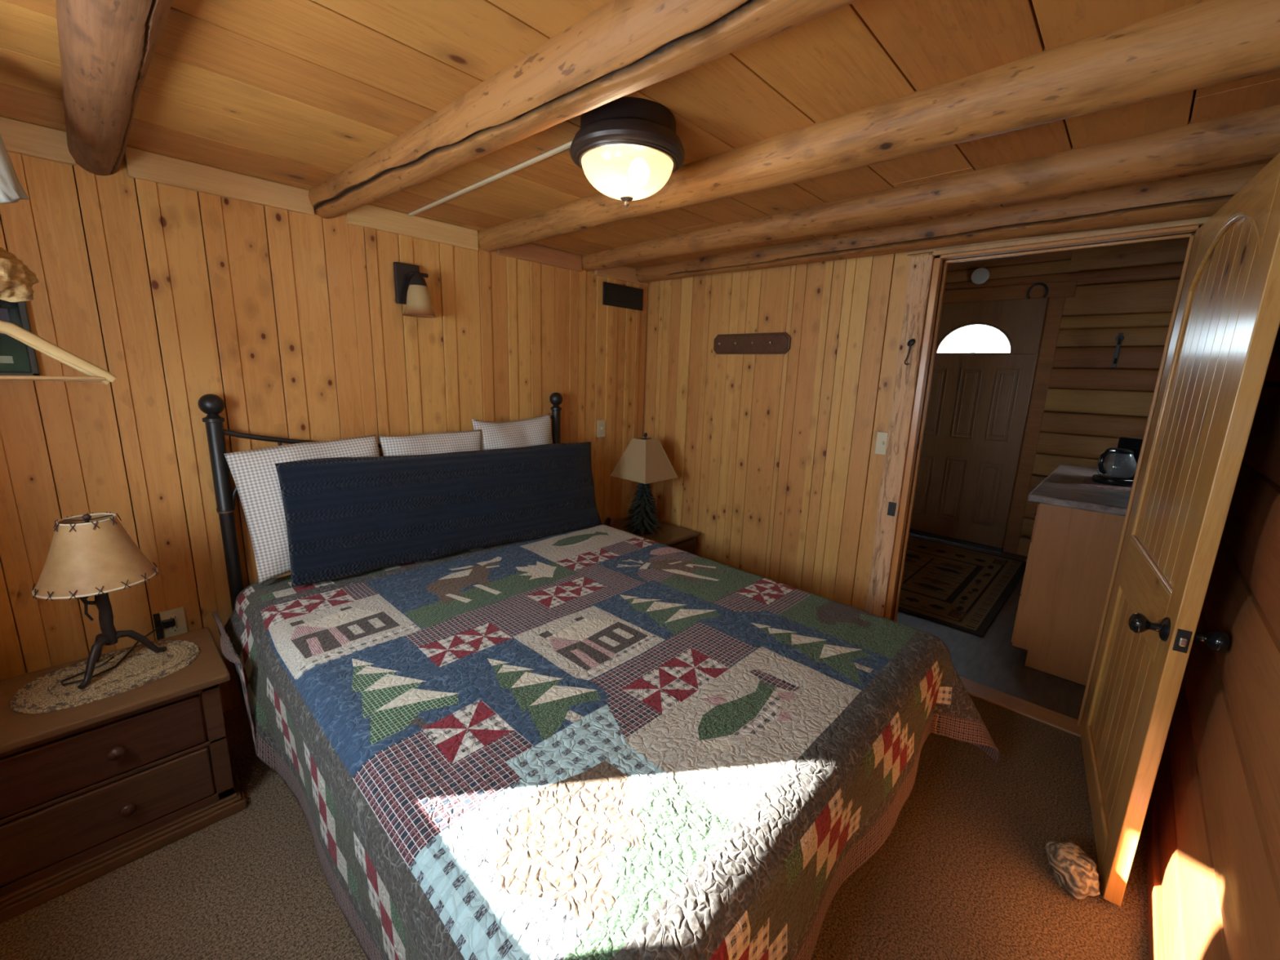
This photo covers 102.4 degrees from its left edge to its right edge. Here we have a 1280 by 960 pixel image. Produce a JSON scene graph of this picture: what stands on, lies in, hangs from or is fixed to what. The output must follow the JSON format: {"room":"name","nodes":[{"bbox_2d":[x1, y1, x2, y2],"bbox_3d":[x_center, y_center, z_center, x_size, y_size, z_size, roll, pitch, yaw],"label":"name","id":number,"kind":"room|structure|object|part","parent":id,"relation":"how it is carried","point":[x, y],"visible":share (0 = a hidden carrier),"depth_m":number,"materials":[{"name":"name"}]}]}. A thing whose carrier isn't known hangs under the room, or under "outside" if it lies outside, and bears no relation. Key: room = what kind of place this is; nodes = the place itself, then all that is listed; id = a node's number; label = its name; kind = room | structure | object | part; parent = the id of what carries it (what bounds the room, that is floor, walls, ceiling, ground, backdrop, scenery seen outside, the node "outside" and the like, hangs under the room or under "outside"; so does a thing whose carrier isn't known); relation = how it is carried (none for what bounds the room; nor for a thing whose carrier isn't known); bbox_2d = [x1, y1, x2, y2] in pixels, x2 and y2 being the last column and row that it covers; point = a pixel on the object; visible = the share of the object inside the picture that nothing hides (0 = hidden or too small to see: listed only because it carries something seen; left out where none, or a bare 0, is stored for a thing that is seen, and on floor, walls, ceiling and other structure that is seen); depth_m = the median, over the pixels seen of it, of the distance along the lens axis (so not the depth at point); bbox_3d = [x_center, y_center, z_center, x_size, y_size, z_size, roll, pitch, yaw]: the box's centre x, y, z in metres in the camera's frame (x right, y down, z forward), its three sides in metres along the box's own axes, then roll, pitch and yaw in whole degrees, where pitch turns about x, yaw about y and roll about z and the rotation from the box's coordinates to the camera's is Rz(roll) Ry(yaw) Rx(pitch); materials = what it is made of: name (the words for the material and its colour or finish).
{"room":"cabin bedroom","nodes":[
{"label":"cabin bedroom","id":0,"kind":"room"},
{"bbox_2d":[0,151,648,711],"bbox_3d":[-1.130,-0.397,2.672,0.167,2.560,3.400,13,16,42],"label":"wall","id":1,"kind":"structure","parent":0,"point":[294,320],"depth_m":2.01,"materials":[{"name":"brown wood"}]},
{"bbox_2d":[0,299,39,375],"bbox_3d":[-2.067,-0.457,1.506,0.025,0.310,0.370,13,16,42],"label":"picture frame","id":2,"kind":"object","parent":1,"relation":"attached to","point":[17,357],"visible":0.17,"depth_m":1.62,"materials":[{"name":"grey"}]},
{"bbox_2d":[0,115,75,165],"bbox_3d":[-2.015,-1.022,1.441,0.024,0.091,0.580,13,16,42],"label":"trim","id":3,"kind":"structure","parent":1,"relation":"attached to","point":[20,137],"depth_m":1.58,"materials":[{"name":"brown wood"}]},
{"bbox_2d":[152,613,163,639],"bbox_3d":[-1.858,0.570,1.985,0.022,0.110,0.018,13,16,42],"label":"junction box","id":4,"kind":"object","parent":1,"relation":"attached to","point":[157,619],"visible":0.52,"depth_m":1.98,"materials":[{"name":"black plastic"}]},
{"bbox_2d":[159,606,187,638],"bbox_3d":[-1.829,0.562,2.019,0.010,0.116,0.072,13,16,42],"label":"wall outlet","id":5,"kind":"object","parent":1,"relation":"attached to","point":[180,627],"visible":0.87,"depth_m":2.02,"materials":[{"name":"beige plastic"}]},
{"bbox_2d":[167,613,178,621],"bbox_3d":[-1.827,0.542,2.014,0.003,0.033,0.033,13,16,42],"label":"socket","id":6,"kind":"object","parent":5,"relation":"attached to","point":[169,615],"depth_m":2.01,"materials":[{"name":"white"}]},
{"bbox_2d":[168,624,180,632],"bbox_3d":[-1.829,0.583,2.022,0.003,0.033,0.033,13,16,42],"label":"socket","id":7,"kind":"object","parent":5,"relation":"attached to","point":[176,628],"depth_m":2.02,"materials":[{"name":"white"}]},
{"bbox_2d":[124,146,314,215],"bbox_3d":[-1.541,-1.107,1.928,0.024,0.091,0.550,13,16,42],"label":"trim","id":8,"kind":"structure","parent":1,"relation":"attached to","point":[140,164],"depth_m":1.89,"materials":[{"name":"brown wood"}]},
{"bbox_2d":[345,204,478,250],"bbox_3d":[-1.052,-1.194,2.432,0.024,0.095,0.615,13,16,42],"label":"trim","id":9,"kind":"structure","parent":1,"relation":"attached to","point":[370,216],"depth_m":2.40,"materials":[{"name":"brown wood"}]},
{"bbox_2d":[393,262,437,317],"bbox_3d":[-1.035,-0.887,2.394,0.178,0.238,0.156,13,16,42],"label":"wall sconce","id":10,"kind":"object","parent":1,"relation":"attached to","point":[411,290],"visible":1,"depth_m":2.38,"materials":[{"name":"beige glass"}]},
{"bbox_3d":[-1.046,-0.958,2.402,0.089,0.021,0.078,13,16,42],"label":"arm","id":11,"kind":"part","parent":10,"relation":"part of","materials":[{"name":"brown metal"}]},
{"bbox_3d":[-1.029,-0.838,2.397,0.156,0.142,0.156,13,16,42],"label":"lamp shade","id":12,"kind":"part","parent":10,"relation":"part of","materials":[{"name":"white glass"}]},
{"bbox_2d":[497,243,582,271],"bbox_3d":[-0.559,-1.285,2.938,0.024,0.091,0.570,13,16,42],"label":"trim","id":13,"kind":"structure","parent":1,"relation":"attached to","point":[527,251],"depth_m":2.94,"materials":[{"name":"brown wood"}]},
{"bbox_2d":[596,419,605,437],"bbox_3d":[-0.258,-0.346,3.478,0.018,0.116,0.072,13,16,42],"label":"wall switch","id":14,"kind":"object","parent":1,"relation":"attached to","point":[601,424],"visible":1,"depth_m":3.48,"materials":[{"name":"beige plastic"}]},
{"bbox_2d":[594,266,648,285],"bbox_3d":[-0.113,-1.365,3.396,0.024,0.091,0.480,13,16,42],"label":"trim","id":15,"kind":"structure","parent":1,"relation":"attached to","point":[625,273],"depth_m":3.37,"materials":[{"name":"brown wood"}]},
{"bbox_2d":[602,281,643,311],"bbox_3d":[-0.108,-1.223,3.435,0.018,0.140,0.364,13,16,42],"label":"air vent","id":16,"kind":"object","parent":1,"relation":"in","point":[613,295],"visible":1,"depth_m":3.42,"materials":[{"name":"black metal"}]},
{"bbox_2d":[0,533,1148,959],"bbox_3d":[0.823,0.990,2.796,3.250,0.080,6.333,13,16,42],"label":"floor","id":17,"kind":"structure","parent":0,"point":[962,871],"depth_m":1.52,"materials":[{"name":"carpet"}]},
{"bbox_2d":[0,627,246,923],"bbox_3d":[-1.693,0.866,1.571,0.428,0.500,0.690,13,16,42],"label":"nightstand","id":18,"kind":"object","parent":17,"relation":"on","point":[88,791],"visible":0.98,"depth_m":1.48,"materials":[{"name":"brown wood"}]},
{"bbox_3d":[-1.578,0.785,1.426,0.024,0.162,0.563,13,16,42],"label":"drawer","id":19,"kind":"part","parent":18,"relation":"part of","materials":[{"name":"brown wood"}]},
{"bbox_2d":[9,640,199,713],"bbox_3d":[-1.644,0.600,1.607,0.307,0.009,0.415,13,16,42],"label":"mat","id":20,"kind":"object","parent":18,"relation":"on","point":[142,665],"visible":0.91,"depth_m":1.57,"materials":[{"name":"fabric"}]},
{"bbox_2d":[31,511,175,688],"bbox_3d":[-1.738,0.353,1.683,0.270,0.566,0.557,-8,15,-40],"label":"table lamp","id":21,"kind":"object","parent":20,"relation":"on","point":[91,554],"visible":1,"depth_m":1.50,"materials":[{"name":"beige"}]},
{"bbox_3d":[-1.647,0.546,1.556,0.024,0.119,0.117,1,12,-4],"label":"leg","id":22,"kind":"part","parent":21,"relation":"part of","materials":[{"name":"brown metal"}]},
{"bbox_3d":[-1.640,0.210,1.542,0.260,0.194,0.260,13,16,42],"label":"lamp shade","id":23,"kind":"part","parent":21,"relation":"part of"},
{"bbox_3d":[-1.701,0.531,1.623,0.111,0.119,0.024,5,12,15],"label":"leg","id":24,"kind":"part","parent":21,"relation":"part of","materials":[{"name":"brown metal"}]},
{"bbox_3d":[-1.643,0.312,1.564,0.035,0.404,0.035,13,16,42],"label":"stem","id":25,"kind":"part","parent":21,"relation":"part of","materials":[{"name":"brown metal"}]},
{"bbox_3d":[-1.740,0.569,1.769,0.101,0.086,0.505,-1,12,-14],"label":"cord","id":26,"kind":"part","parent":21,"relation":"part of","materials":[{"name":"black plastic"}]},
{"bbox_3d":[-1.621,0.525,1.662,0.024,0.119,0.129,8,13,28],"label":"leg","id":27,"kind":"part","parent":21,"relation":"part of","materials":[{"name":"brown metal"}]},
{"bbox_3d":[-1.584,0.971,1.465,0.024,0.170,0.563,13,16,42],"label":"drawer","id":28,"kind":"part","parent":18,"relation":"part of","materials":[{"name":"brown wood"}]},
{"bbox_3d":[-1.496,0.779,1.470,0.034,0.038,0.038,13,16,42],"label":"knob","id":29,"kind":"part","parent":18,"relation":"part of","materials":[{"name":"brown wood"}]},
{"bbox_3d":[-1.502,0.965,1.508,0.034,0.038,0.038,13,16,42],"label":"knob","id":30,"kind":"part","parent":18,"relation":"part of","materials":[{"name":"brown wood"}]},
{"bbox_2d":[197,392,562,611],"bbox_3d":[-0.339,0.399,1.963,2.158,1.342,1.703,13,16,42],"label":"headboard","id":31,"kind":"object","parent":17,"relation":"on","point":[212,405],"visible":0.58,"depth_m":2.03,"materials":[{"name":"black metal"}]},
{"bbox_3d":[-1.651,0.366,2.092,0.068,1.270,0.068,13,16,42],"label":"post","id":32,"kind":"part","parent":31,"relation":"part of","materials":[{"name":"black metal"}]},
{"bbox_3d":[-1.073,-0.237,2.566,0.021,0.136,1.630,13,16,42],"label":"headboard rail","id":33,"kind":"part","parent":31,"relation":"part of","materials":[{"name":"black metal"}]},
{"bbox_3d":[-0.528,0.163,3.247,0.068,1.270,0.068,13,16,42],"label":"post","id":34,"kind":"part","parent":31,"relation":"part of","materials":[{"name":"black metal"}]},
{"bbox_2d":[601,517,700,554],"bbox_3d":[-0.022,0.559,3.474,0.607,0.435,0.635,13,16,42],"label":"nightstand","id":35,"kind":"object","parent":17,"relation":"on","point":[677,537],"visible":0.08,"depth_m":3.42,"materials":[{"name":"brown wood"}]},
{"bbox_2d":[604,517,614,527],"bbox_3d":[-0.205,0.292,3.463,0.046,0.078,0.150,4,12,9],"label":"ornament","id":36,"kind":"object","parent":35,"relation":"on","point":[609,522],"visible":0.88,"depth_m":3.49,"materials":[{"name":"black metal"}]},
{"bbox_3d":[-0.195,0.292,3.512,0.041,0.060,0.052,4,12,9],"label":"knob","id":37,"kind":"part","parent":36,"relation":"part of","materials":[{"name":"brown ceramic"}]},
{"bbox_2d":[610,432,677,535],"bbox_3d":[0.026,0.018,3.385,0.315,0.662,0.315,13,16,42],"label":"table lamp","id":38,"kind":"object","parent":35,"relation":"on","point":[644,461],"visible":1,"depth_m":3.32,"materials":[{"name":"beige"}]},
{"bbox_3d":[0.031,-0.144,3.351,0.310,0.250,0.310,13,16,42],"label":"lamp shade","id":39,"kind":"part","parent":38,"relation":"part of","materials":[{"name":"beige fabric"}]},
{"bbox_3d":[0.031,-0.144,3.352,0.315,0.255,0.315,13,16,42],"label":"seam trim","id":40,"kind":"part","parent":38,"relation":"part of","materials":[{"name":"beige fabric"}]},
{"bbox_3d":[0.174,0.500,3.273,0.012,0.145,0.545,13,16,42],"label":"drawer","id":41,"kind":"part","parent":35,"relation":"part of","materials":[{"name":"brown wood"}]},
{"bbox_2d":[897,536,1026,636],"bbox_3d":[2.247,0.720,4.097,1.165,0.011,1.820,13,16,42],"label":"rug","id":42,"kind":"object","parent":17,"relation":"on","point":[961,588],"visible":0.78,"depth_m":3.83,"materials":[{"name":"brown fabric"}]},
{"bbox_2d":[959,675,1080,737],"bbox_3d":[1.638,1.025,2.528,0.868,0.012,0.130,13,16,42],"label":"threshold","id":43,"kind":"object","parent":17,"relation":"on","point":[1061,722],"visible":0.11,"depth_m":2.38,"materials":[{"name":"brown wood"}]},
{"bbox_2d":[1011,502,1124,685],"bbox_3d":[2.699,0.505,3.043,0.574,0.889,1.400,13,16,42],"label":"base cabinet","id":44,"kind":"object","parent":17,"relation":"on","point":[1070,559],"visible":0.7,"depth_m":2.60,"materials":[{"name":"laminate"}]},
{"bbox_3d":[2.176,0.724,2.910,0.026,0.270,0.427,13,16,42],"label":"drawer","id":45,"kind":"part","parent":44,"relation":"part of","materials":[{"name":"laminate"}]},
{"bbox_3d":[2.185,0.441,2.851,0.026,0.290,0.427,13,16,42],"label":"drawer","id":46,"kind":"part","parent":44,"relation":"part of","materials":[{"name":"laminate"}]},
{"bbox_3d":[2.193,0.194,2.800,0.026,0.195,0.427,13,16,42],"label":"drawer","id":47,"kind":"part","parent":44,"relation":"part of","materials":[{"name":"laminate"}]},
{"bbox_2d":[1027,464,1130,515],"bbox_3d":[2.708,0.048,2.954,0.600,0.040,1.460,13,16,42],"label":"countertop","id":48,"kind":"structure","parent":44,"relation":"on","point":[1063,487],"depth_m":2.67,"materials":[{"name":"laminate"}]},
{"bbox_2d":[1080,475,1132,491],"bbox_3d":[2.757,0.031,2.931,0.355,0.006,0.400,13,16,42],"label":"placemat","id":49,"kind":"object","parent":48,"relation":"on","point":[1087,481],"visible":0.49,"depth_m":2.88,"materials":[{"name":"grey fabric"}]},
{"bbox_2d":[1091,436,1143,486],"bbox_3d":[2.772,-0.108,2.949,0.385,0.260,0.192,-2,12,-16],"label":"coffee maker","id":50,"kind":"object","parent":49,"relation":"on","point":[1115,466],"visible":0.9,"depth_m":2.90,"materials":[{"name":"black plastic"}]},
{"bbox_3d":[2.632,-0.103,2.909,0.093,0.142,0.026,-2,12,-16],"label":"handle","id":51,"kind":"part","parent":50,"relation":"part of","materials":[{"name":"black plastic"}]},
{"bbox_3d":[2.729,-0.168,2.924,0.120,0.025,0.120,-2,12,-16],"label":"lid","id":52,"kind":"part","parent":50,"relation":"part of","materials":[{"name":"black plastic"}]},
{"bbox_2d":[1045,840,1100,899],"bbox_3d":[1.304,1.169,1.556,0.118,0.103,0.156,4,12,8],"label":"doorstop stone","id":53,"kind":"object","parent":17,"relation":"on","point":[1074,870],"visible":1,"depth_m":1.52,"materials":[{"name":"brown stone"}]},
{"bbox_2d":[0,0,1279,268],"bbox_3d":[-0.019,-1.048,1.407,3.260,0.100,3.500,13,16,42],"label":"ceiling","id":54,"kind":"structure","parent":0,"point":[295,93],"depth_m":1.28,"materials":[{"name":"brown wood"}]},
{"bbox_2d":[56,0,173,175],"bbox_3d":[-0.725,-0.836,0.732,2.901,0.172,0.180,13,16,42],"label":"ceiling beam","id":55,"kind":"structure","parent":54,"relation":"attached to","point":[108,48],"depth_m":1.07,"materials":[{"name":"brown wood"}]},
{"bbox_2d":[408,140,572,216],"bbox_3d":[-0.595,-1.121,1.943,1.315,0.010,0.016,13,16,42],"label":"channel","id":56,"kind":"object","parent":54,"relation":"attached to","point":[567,145],"visible":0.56,"depth_m":1.86,"materials":[{"name":"beige"}]},
{"bbox_2d":[308,0,859,218],"bbox_3d":[-0.223,-0.945,1.244,2.909,0.193,0.192,12,15,40],"label":"ceiling beam","id":57,"kind":"structure","parent":54,"relation":"attached to","point":[621,48],"depth_m":1.10,"materials":[{"name":"brown wood"}]},
{"bbox_2d":[569,96,684,207],"bbox_3d":[-0.036,-0.897,1.463,0.326,0.221,0.326,13,16,42],"label":"ceiling light","id":58,"kind":"object","parent":54,"relation":"attached to","point":[628,148],"visible":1,"depth_m":1.36,"materials":[{"name":"white glass"}]},
{"bbox_3d":[-0.037,-0.858,1.471,0.260,0.092,0.260,13,16,42],"label":"lamp shade","id":59,"kind":"part","parent":58,"relation":"part of","materials":[{"name":"white glass"}]},
{"bbox_2d":[477,0,1279,251],"bbox_3d":[0.259,-1.024,1.740,2.900,0.171,0.176,13,16,42],"label":"ceiling beam","id":60,"kind":"structure","parent":54,"relation":"attached to","point":[1203,43],"depth_m":1.16,"materials":[{"name":"brown wood"}]},
{"bbox_2d":[582,104,1279,271],"bbox_3d":[0.688,-1.108,2.180,2.902,0.158,0.161,13,16,43],"label":"ceiling beam","id":61,"kind":"structure","parent":54,"relation":"attached to","point":[1253,135],"depth_m":1.63,"materials":[{"name":"brown wood"}]},
{"bbox_2d":[635,163,1267,283],"bbox_3d":[1.017,-1.159,2.521,2.900,0.167,0.170,13,16,42],"label":"ceiling beam","id":62,"kind":"structure","parent":54,"relation":"attached to","point":[1202,195],"depth_m":2.04,"materials":[{"name":"brown wood"}]},
{"bbox_3d":[-1.507,-0.717,1.096,0.320,0.516,0.025,13,16,42],"label":"clothes rod","id":63,"kind":"object","parent":54,"relation":"hanging from","visible":0},
{"bbox_2d":[0,246,39,302],"bbox_3d":[-1.462,-0.456,1.139,0.154,0.132,0.162,-5,14,-30],"label":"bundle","id":64,"kind":"object","parent":63,"relation":"hanging from","point":[17,280],"visible":1,"depth_m":1.16,"materials":[{"name":"beige"}]},
{"bbox_2d":[0,331,109,384],"bbox_3d":[-1.601,-0.371,1.236,0.439,0.278,0.014,-9,16,-42],"label":"hanger","id":65,"kind":"object","parent":63,"relation":"hanging from","point":[106,382],"visible":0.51,"depth_m":1.34,"materials":[{"name":"beige wood"}]},
{"bbox_2d":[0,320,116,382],"bbox_3d":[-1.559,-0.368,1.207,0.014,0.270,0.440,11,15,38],"label":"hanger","id":66,"kind":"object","parent":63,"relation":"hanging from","point":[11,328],"visible":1,"depth_m":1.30,"materials":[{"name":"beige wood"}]},
{"bbox_2d":[640,232,1264,727],"bbox_3d":[1.085,-0.359,2.839,3.130,2.560,0.106,13,16,42],"label":"wall","id":67,"kind":"structure","parent":0,"point":[779,471],"depth_m":3.03,"materials":[{"name":"brown wood"}]},
{"bbox_2d":[713,332,791,354],"bbox_3d":[0.651,-0.815,3.077,0.524,0.120,0.037,13,16,42],"label":"peg rack","id":68,"kind":"object","parent":67,"relation":"attached to","point":[776,343],"visible":1,"depth_m":3.06,"materials":[{"name":"brown wood"}]},
{"bbox_2d":[875,431,887,455],"bbox_3d":[1.240,-0.185,2.627,0.072,0.116,0.018,13,16,42],"label":"wall switch","id":69,"kind":"object","parent":67,"relation":"attached to","point":[882,437],"visible":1,"depth_m":2.63,"materials":[{"name":"beige plastic"}]},
{"bbox_2d":[887,502,896,516],"bbox_3d":[1.282,0.148,2.619,0.035,0.070,0.006,13,16,42],"label":"strike plate","id":70,"kind":"object","parent":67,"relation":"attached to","point":[891,505],"visible":1,"depth_m":2.62,"materials":[{"name":"black metal"}]},
{"bbox_2d":[904,338,915,364],"bbox_3d":[1.290,-0.612,2.463,0.036,0.124,0.023,13,16,42],"label":"hook latch","id":71,"kind":"object","parent":67,"relation":"attached to","point":[911,342],"visible":1,"depth_m":2.46,"materials":[{"name":"black metal"}]},
{"bbox_2d":[863,216,1211,732],"bbox_3d":[1.639,-0.029,2.348,1.008,2.148,0.151,13,16,42],"label":"door frame","id":72,"kind":"structure","parent":67,"relation":"attached to","point":[933,311],"depth_m":2.45,"materials":[{"name":"brown wood"}]},
{"bbox_2d":[944,237,1189,556],"bbox_3d":[3.030,-0.785,4.731,3.250,2.851,0.125,13,16,42],"label":"wall","id":73,"kind":"structure","parent":0,"point":[1131,290],"depth_m":4.06,"materials":[{"name":"brown wood"}]},
{"bbox_2d":[970,267,989,284],"bbox_3d":[2.977,-1.787,4.506,0.136,0.136,0.034,13,16,42],"label":"smoke detector","id":74,"kind":"object","parent":73,"relation":"attached to","point":[980,275],"visible":1,"depth_m":4.49,"materials":[{"name":"white plastic"}]},
{"bbox_2d":[909,280,1077,554],"bbox_3d":[3.005,-0.551,4.708,1.180,2.300,0.110,13,16,42],"label":"door","id":75,"kind":"structure","parent":73,"relation":"in","point":[996,346],"depth_m":4.60,"materials":[{"name":"brown wood"}]},
{"bbox_3d":[2.937,0.556,4.948,0.926,0.030,0.080,13,16,42],"label":"sill","id":76,"kind":"part","parent":75,"relation":"part of","materials":[{"name":"black"}]},
{"bbox_3d":[2.997,-1.261,4.603,0.587,0.262,0.006,13,16,42],"label":"glass pane","id":77,"kind":"part","parent":75,"relation":"part of","materials":[{"name":"white glass"}]},
{"bbox_2d":[1026,282,1048,299],"bbox_3d":[3.271,-1.557,4.231,0.142,0.125,0.009,13,16,42],"label":"horseshoe","id":78,"kind":"object","parent":75,"relation":"attached to","point":[1045,286],"visible":1,"depth_m":4.22,"materials":[{"name":"brown metal"}]},
{"bbox_2d":[1111,333,1124,367],"bbox_3d":[3.653,-0.994,3.938,0.048,0.260,0.082,13,16,42],"label":"coat hook","id":79,"kind":"object","parent":73,"relation":"attached to","point":[1120,337],"visible":1,"depth_m":3.95,"materials":[{"name":"black metal"}]},
{"bbox_2d":[1156,324,1279,959],"bbox_3d":[0.999,0.109,0.570,0.167,2.560,3.430,13,16,42],"label":"wall","id":80,"kind":"structure","parent":0,"point":[1218,775],"depth_m":1.22,"materials":[{"name":"brown wood"}]},
{"bbox_2d":[1146,775,1164,959],"bbox_3d":[0.915,1.307,0.897,0.018,0.075,3.280,13,16,42],"label":"baseboard","id":81,"kind":"structure","parent":80,"relation":"attached to","point":[1156,940],"depth_m":1.50,"materials":[{"name":"brown wood"}]},
{"bbox_2d":[1080,152,1279,906],"bbox_3d":[1.667,0.171,1.642,0.188,2.005,0.948,10,14,36],"label":"door","id":82,"kind":"structure","parent":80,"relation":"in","point":[1227,322],"depth_m":1.46,"materials":[{"name":"brown wood"}]},
{"bbox_3d":[1.649,0.756,1.764,0.016,0.640,0.725,10,14,36],"label":"panel","id":83,"kind":"part","parent":82,"relation":"part of","materials":[{"name":"brown wood"}]},
{"bbox_3d":[1.378,0.394,1.396,0.075,0.066,0.066,10,14,36],"label":"knob","id":84,"kind":"part","parent":82,"relation":"part of","materials":[{"name":"black metal"}]},
{"bbox_3d":[1.385,0.411,1.314,0.026,0.060,0.003,10,14,36],"label":"latch plate","id":85,"kind":"part","parent":82,"relation":"part of","materials":[{"name":"black metal"}]},
{"bbox_3d":[1.682,-0.240,1.558,0.016,1.055,0.725,10,14,36],"label":"panel","id":86,"kind":"part","parent":82,"relation":"part of","materials":[{"name":"brown wood"}]},
{"bbox_3d":[1.468,0.411,1.331,0.075,0.066,0.066,10,14,36],"label":"knob","id":87,"kind":"part","parent":82,"relation":"part of","materials":[{"name":"black metal"}]},
{"bbox_3d":[-1.262,0.065,0.427,3.130,2.560,0.109,13,16,42],"label":"wall","id":88,"kind":"structure","parent":0,"visible":0},
{"bbox_3d":[-1.642,-0.779,0.952,0.500,0.075,0.340,13,16,42],"label":"wall shelf","id":89,"kind":"object","parent":88,"relation":"attached to","visible":0},
{"bbox_2d":[0,134,29,203],"bbox_3d":[-1.557,-0.780,1.086,0.080,0.302,0.315,8,13,27],"label":"hanging cloth","id":90,"kind":"object","parent":89,"relation":"hanging from","point":[11,191],"visible":1,"depth_m":1.20,"materials":[{"name":"grey fabric"}]},
{"bbox_3d":[-0.304,0.654,2.004,2.080,0.323,1.630,13,16,42],"label":"mattress","id":91,"kind":"object","parent":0,"visible":0},
{"bbox_2d":[211,524,999,959],"bbox_3d":[-0.164,0.754,1.967,2.332,0.556,2.164,13,16,42],"label":"quilt","id":92,"kind":"object","parent":91,"relation":"on","point":[597,742],"visible":0.92,"depth_m":1.30,"materials":[{"name":"multicoloured fabric"}]},
{"bbox_2d":[224,434,379,584],"bbox_3d":[-1.331,0.098,2.154,0.202,0.533,0.569,10,14,35],"label":"pillow","id":93,"kind":"object","parent":92,"relation":"on","point":[254,473],"visible":0.34,"depth_m":1.99,"materials":[{"name":"fabric"}]},
{"bbox_2d":[378,429,481,456],"bbox_3d":[-0.988,0.028,2.533,0.501,0.524,0.173,-9,16,-43],"label":"pillow","id":94,"kind":"object","parent":92,"relation":"on","point":[427,443],"visible":0.21,"depth_m":2.48,"materials":[{"name":"fabric"}]},
{"bbox_2d":[275,441,601,587],"bbox_3d":[-0.812,0.095,2.471,1.505,0.488,0.204,-8,16,-41],"label":"bolster","id":95,"kind":"object","parent":92,"relation":"on","point":[345,517],"visible":1,"depth_m":2.27,"materials":[{"name":"blue fabric"}]},
{"bbox_2d":[471,413,552,449],"bbox_3d":[-0.663,-0.070,2.869,0.176,0.585,0.513,12,16,41],"label":"pillow","id":96,"kind":"object","parent":92,"relation":"on","point":[534,431],"visible":0.22,"depth_m":2.81,"materials":[{"name":"fabric"}]}
]}

